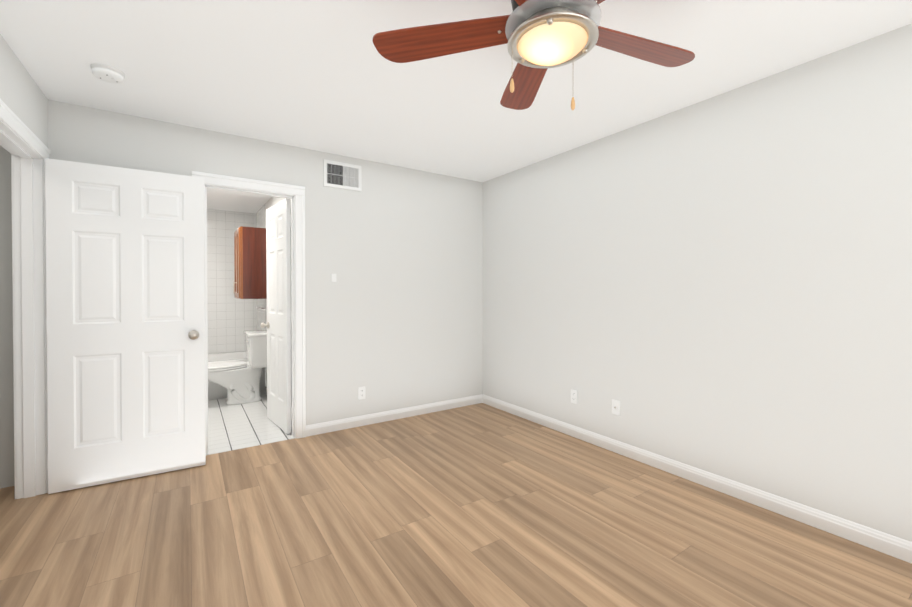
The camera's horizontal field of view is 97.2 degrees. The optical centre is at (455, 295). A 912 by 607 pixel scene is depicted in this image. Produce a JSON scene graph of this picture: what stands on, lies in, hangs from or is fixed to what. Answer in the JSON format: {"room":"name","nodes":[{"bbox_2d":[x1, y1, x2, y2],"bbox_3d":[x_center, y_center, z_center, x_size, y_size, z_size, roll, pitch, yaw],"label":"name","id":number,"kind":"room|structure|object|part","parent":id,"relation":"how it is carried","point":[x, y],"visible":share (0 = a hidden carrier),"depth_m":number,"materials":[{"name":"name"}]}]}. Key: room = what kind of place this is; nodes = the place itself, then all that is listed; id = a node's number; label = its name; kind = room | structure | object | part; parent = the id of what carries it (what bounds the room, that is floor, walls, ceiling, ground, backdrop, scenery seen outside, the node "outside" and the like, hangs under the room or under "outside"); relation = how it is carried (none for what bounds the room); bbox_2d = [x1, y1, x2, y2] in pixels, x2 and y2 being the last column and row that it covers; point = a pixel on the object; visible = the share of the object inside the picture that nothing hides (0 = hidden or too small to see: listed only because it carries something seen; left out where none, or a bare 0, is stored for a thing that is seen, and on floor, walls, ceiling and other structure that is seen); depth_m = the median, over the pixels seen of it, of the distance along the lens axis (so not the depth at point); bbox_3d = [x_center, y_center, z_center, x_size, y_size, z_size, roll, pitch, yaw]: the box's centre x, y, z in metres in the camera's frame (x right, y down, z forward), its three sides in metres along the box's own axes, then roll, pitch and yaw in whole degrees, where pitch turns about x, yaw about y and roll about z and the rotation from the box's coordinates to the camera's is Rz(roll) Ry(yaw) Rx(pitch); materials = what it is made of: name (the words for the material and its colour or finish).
{"room":"empty bedroom","nodes":[
{"label":"empty bedroom","id":0,"kind":"room"},
{"bbox_2d":[0,146,13,487],"bbox_3d":[-3.198,-0.016,2.340,1.030,2.440,0.120,0,1,-34],"label":"wall","id":1,"kind":"structure","parent":0,"point":[6,404],"depth_m":2.52,"materials":[{"name":"grey paint"}]},
{"bbox_2d":[0,34,47,147],"bbox_3d":[-1.364,0.000,0.631,0.120,2.440,4.520,0,1,-34],"label":"wall","id":2,"kind":"structure","parent":0,"point":[23,98],"depth_m":2.14,"materials":[{"name":"white paint"}]},
{"bbox_2d":[0,99,50,498],"bbox_3d":[-2.337,0.150,2.087,0.160,2.113,0.926,0,1,-34],"label":"door frame","id":3,"kind":"structure","parent":2,"relation":"in","point":[29,314],"depth_m":2.39,"materials":[{"name":"white paint"}]},
{"bbox_2d":[44,158,205,493],"bbox_3d":[-2.128,0.183,2.634,0.818,2.020,0.179,0,1,-31],"label":"entry door","id":4,"kind":"structure","parent":2,"relation":"in","point":[125,299],"depth_m":2.60,"materials":[{"name":"white paint"}]},
{"bbox_2d":[207,209,256,353],"bbox_3d":[-3.390,-0.043,5.135,1.520,2.440,0.120,0,1,-34],"label":"wall","id":5,"kind":"structure","parent":0,"point":[231,318],"depth_m":5.29,"materials":[{"name":"tile"}]},
{"bbox_2d":[207,188,271,212],"bbox_3d":[-2.681,-1.183,4.064,1.520,0.140,2.430,0,1,-34],"label":"ceiling","id":6,"kind":"structure","parent":0,"point":[233,201],"depth_m":4.77,"materials":[{"name":"white paint"}]},
{"bbox_2d":[48,99,482,424],"bbox_3d":[-1.170,-0.028,3.552,3.690,2.440,0.120,0,1,-34],"label":"wall","id":7,"kind":"structure","parent":0,"point":[394,316],"depth_m":3.71,"materials":[{"name":"white paint"}]},
{"bbox_2d":[192,171,305,454],"bbox_3d":[-1.639,0.139,3.229,0.796,2.113,0.141,0,1,-34],"label":"door frame","id":8,"kind":"structure","parent":7,"relation":"attached to","point":[298,192],"depth_m":3.36,"materials":[{"name":"white paint"}]},
{"bbox_2d":[260,198,291,433],"bbox_3d":[-1.631,0.173,3.688,0.179,2.020,0.627,0,1,-40],"label":"bathroom door","id":9,"kind":"structure","parent":7,"relation":"in","point":[278,267],"depth_m":3.62,"materials":[{"name":"white paint"}]},
{"bbox_2d":[331,274,335,281],"bbox_3d":[-1.074,-0.159,3.538,0.043,0.071,0.007,0,1,-34],"label":"switch plate","id":10,"kind":"object","parent":7,"relation":"attached to","point":[333,277],"visible":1,"depth_m":3.53,"materials":[{"name":"white plastic"}]},
{"bbox_2d":[323,159,361,190],"bbox_3d":[-1.005,-1.068,3.573,0.340,0.230,0.012,0,1,-34],"label":"air vent","id":11,"kind":"object","parent":7,"relation":"in","point":[341,175],"visible":1,"depth_m":3.57,"materials":[{"name":"white plastic"}]},
{"bbox_2d":[358,386,364,399],"bbox_3d":[-0.865,0.891,3.688,0.070,0.115,0.007,0,1,-34],"label":"electrical outlet","id":12,"kind":"object","parent":7,"relation":"attached to","point":[361,392],"visible":1,"depth_m":3.68,"materials":[{"name":"white plastic"}]},
{"bbox_2d":[306,394,482,436],"bbox_3d":[-0.488,1.143,3.939,1.897,0.092,0.013,0,1,-34],"label":"baseboard","id":13,"kind":"structure","parent":7,"relation":"attached to","point":[338,425],"depth_m":3.83,"materials":[{"name":"white paint"}]},
{"bbox_2d":[266,196,291,406],"bbox_3d":[-2.033,-0.037,4.581,0.120,2.440,2.550,0,1,-34],"label":"wall","id":14,"kind":"structure","parent":0,"point":[271,201],"depth_m":4.38,"materials":[{"name":"white paint"}]},
{"bbox_2d":[233,226,266,298],"bbox_3d":[-2.407,-0.369,4.707,0.351,0.800,0.520,0,1,-34],"label":"upper cabinet","id":15,"kind":"object","parent":14,"relation":"attached to","point":[250,277],"visible":0.96,"depth_m":4.49,"materials":[{"name":"brown wood"}]},
{"bbox_2d":[256,203,266,385],"bbox_3d":[-2.513,0.027,5.186,0.006,2.300,0.770,0,1,-34],"label":"wall tile","id":16,"kind":"structure","parent":14,"relation":"attached to","point":[261,223],"depth_m":5.11,"materials":[{"name":"white tile"}]},
{"bbox_2d":[0,393,911,606],"bbox_3d":[-1.100,1.228,2.425,4.840,0.050,7.190,0,1,-34],"label":"floor","id":17,"kind":"structure","parent":0,"point":[480,505],"depth_m":2.04,"materials":[{"name":"brown wood"}]},
{"bbox_2d":[208,351,265,399],"bbox_3d":[-3.146,0.966,4.780,1.504,0.430,0.744,0,1,-34],"label":"bathtub","id":18,"kind":"object","parent":17,"relation":"on","point":[216,391],"visible":0.04,"depth_m":4.86,"materials":[{"name":"white ceramic"}]},
{"bbox_2d":[208,330,266,404],"bbox_3d":[-2.470,0.796,4.459,0.727,0.776,0.480,0,1,-34],"label":"toilet","id":19,"kind":"object","parent":17,"relation":"on","point":[239,381],"visible":0.85,"depth_m":4.40,"materials":[{"name":"white ceramic"}]},
{"bbox_2d":[0,0,911,181],"bbox_3d":[0.086,-1.255,1.662,3.690,0.050,4.640,0,1,-34],"label":"ceiling","id":20,"kind":"structure","parent":0,"point":[322,76],"depth_m":2.18,"materials":[{"name":"white paint"}]},
{"bbox_2d":[90,63,124,83],"bbox_3d":[-1.907,-1.213,2.205,0.144,0.044,0.144,0,1,-34],"label":"smoke detector","id":21,"kind":"object","parent":20,"relation":"attached to","point":[107,73],"visible":1,"depth_m":2.17,"materials":[{"name":"white plastic"}]},
{"bbox_2d":[373,0,694,109],"bbox_3d":[0.373,-0.961,1.397,1.270,0.531,1.259,0,1,-34],"label":"fan","id":22,"kind":"object","parent":20,"relation":"hanging from","point":[540,37],"visible":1,"depth_m":1.47,"materials":[{"name":"cherry wood"},{"name":"brushed nickel"},{"name":"frosted glass"}]},
{"bbox_3d":[-0.026,-0.961,1.504,0.580,0.016,0.152,0,-11,14],"label":"blade","id":23,"kind":"part","parent":22,"relation":"part of","materials":[{"name":"brown wood"}]},
{"bbox_3d":[0.197,-0.819,1.414,0.017,0.207,0.017,0,1,-34],"label":"chain","id":24,"kind":"part","parent":22,"relation":"part of","materials":[{"name":"silver metal"}]},
{"bbox_3d":[0.313,-0.964,1.785,0.152,0.016,0.580,12,0,-4],"label":"blade","id":25,"kind":"part","parent":22,"relation":"part of","materials":[{"name":"brown wood"}]},
{"bbox_3d":[0.136,-0.957,1.094,0.152,0.016,0.580,-14,-7,32],"label":"blade","id":26,"kind":"part","parent":22,"relation":"part of","materials":[{"name":"brown wood"}]},
{"bbox_3d":[0.438,-0.810,1.506,0.017,0.227,0.017,0,1,-34],"label":"chain","id":27,"kind":"part","parent":22,"relation":"part of","materials":[{"name":"silver metal"}]},
{"bbox_3d":[0.576,-0.957,1.122,0.152,0.016,0.580,-16,10,-38],"label":"blade","id":28,"kind":"part","parent":22,"relation":"part of","materials":[{"name":"brown wood"}]},
{"bbox_3d":[0.685,-0.961,1.548,0.580,0.016,0.152,0,13,-22],"label":"blade","id":29,"kind":"part","parent":22,"relation":"part of","materials":[{"name":"brown wood"}]},
{"bbox_2d":[483,23,911,541],"bbox_3d":[1.603,-0.019,2.616,0.120,2.440,4.520,0,1,-34],"label":"wall","id":30,"kind":"structure","parent":0,"point":[720,285],"depth_m":2.38,"materials":[{"name":"white paint"}]},
{"bbox_2d":[571,389,577,403],"bbox_3d":[1.000,0.854,3.412,0.007,0.115,0.070,0,1,-34],"label":"electrical outlet","id":31,"kind":"object","parent":30,"relation":"attached to","point":[574,395],"visible":1,"depth_m":3.40,"materials":[{"name":"white plastic"}]},
{"bbox_2d":[612,399,619,415],"bbox_3d":[1.219,0.852,3.077,0.016,0.115,0.070,0,1,-34],"label":"outlet","id":32,"kind":"object","parent":30,"relation":"attached to","point":[615,407],"visible":1,"depth_m":3.07,"materials":[{"name":"white plastic"}]},
{"bbox_2d":[483,394,911,562],"bbox_3d":[1.515,1.155,2.640,0.013,0.092,4.400,0,1,-34],"label":"baseboard","id":33,"kind":"structure","parent":30,"relation":"attached to","point":[886,543],"depth_m":2.38,"materials":[{"name":"white paint"}]}
]}

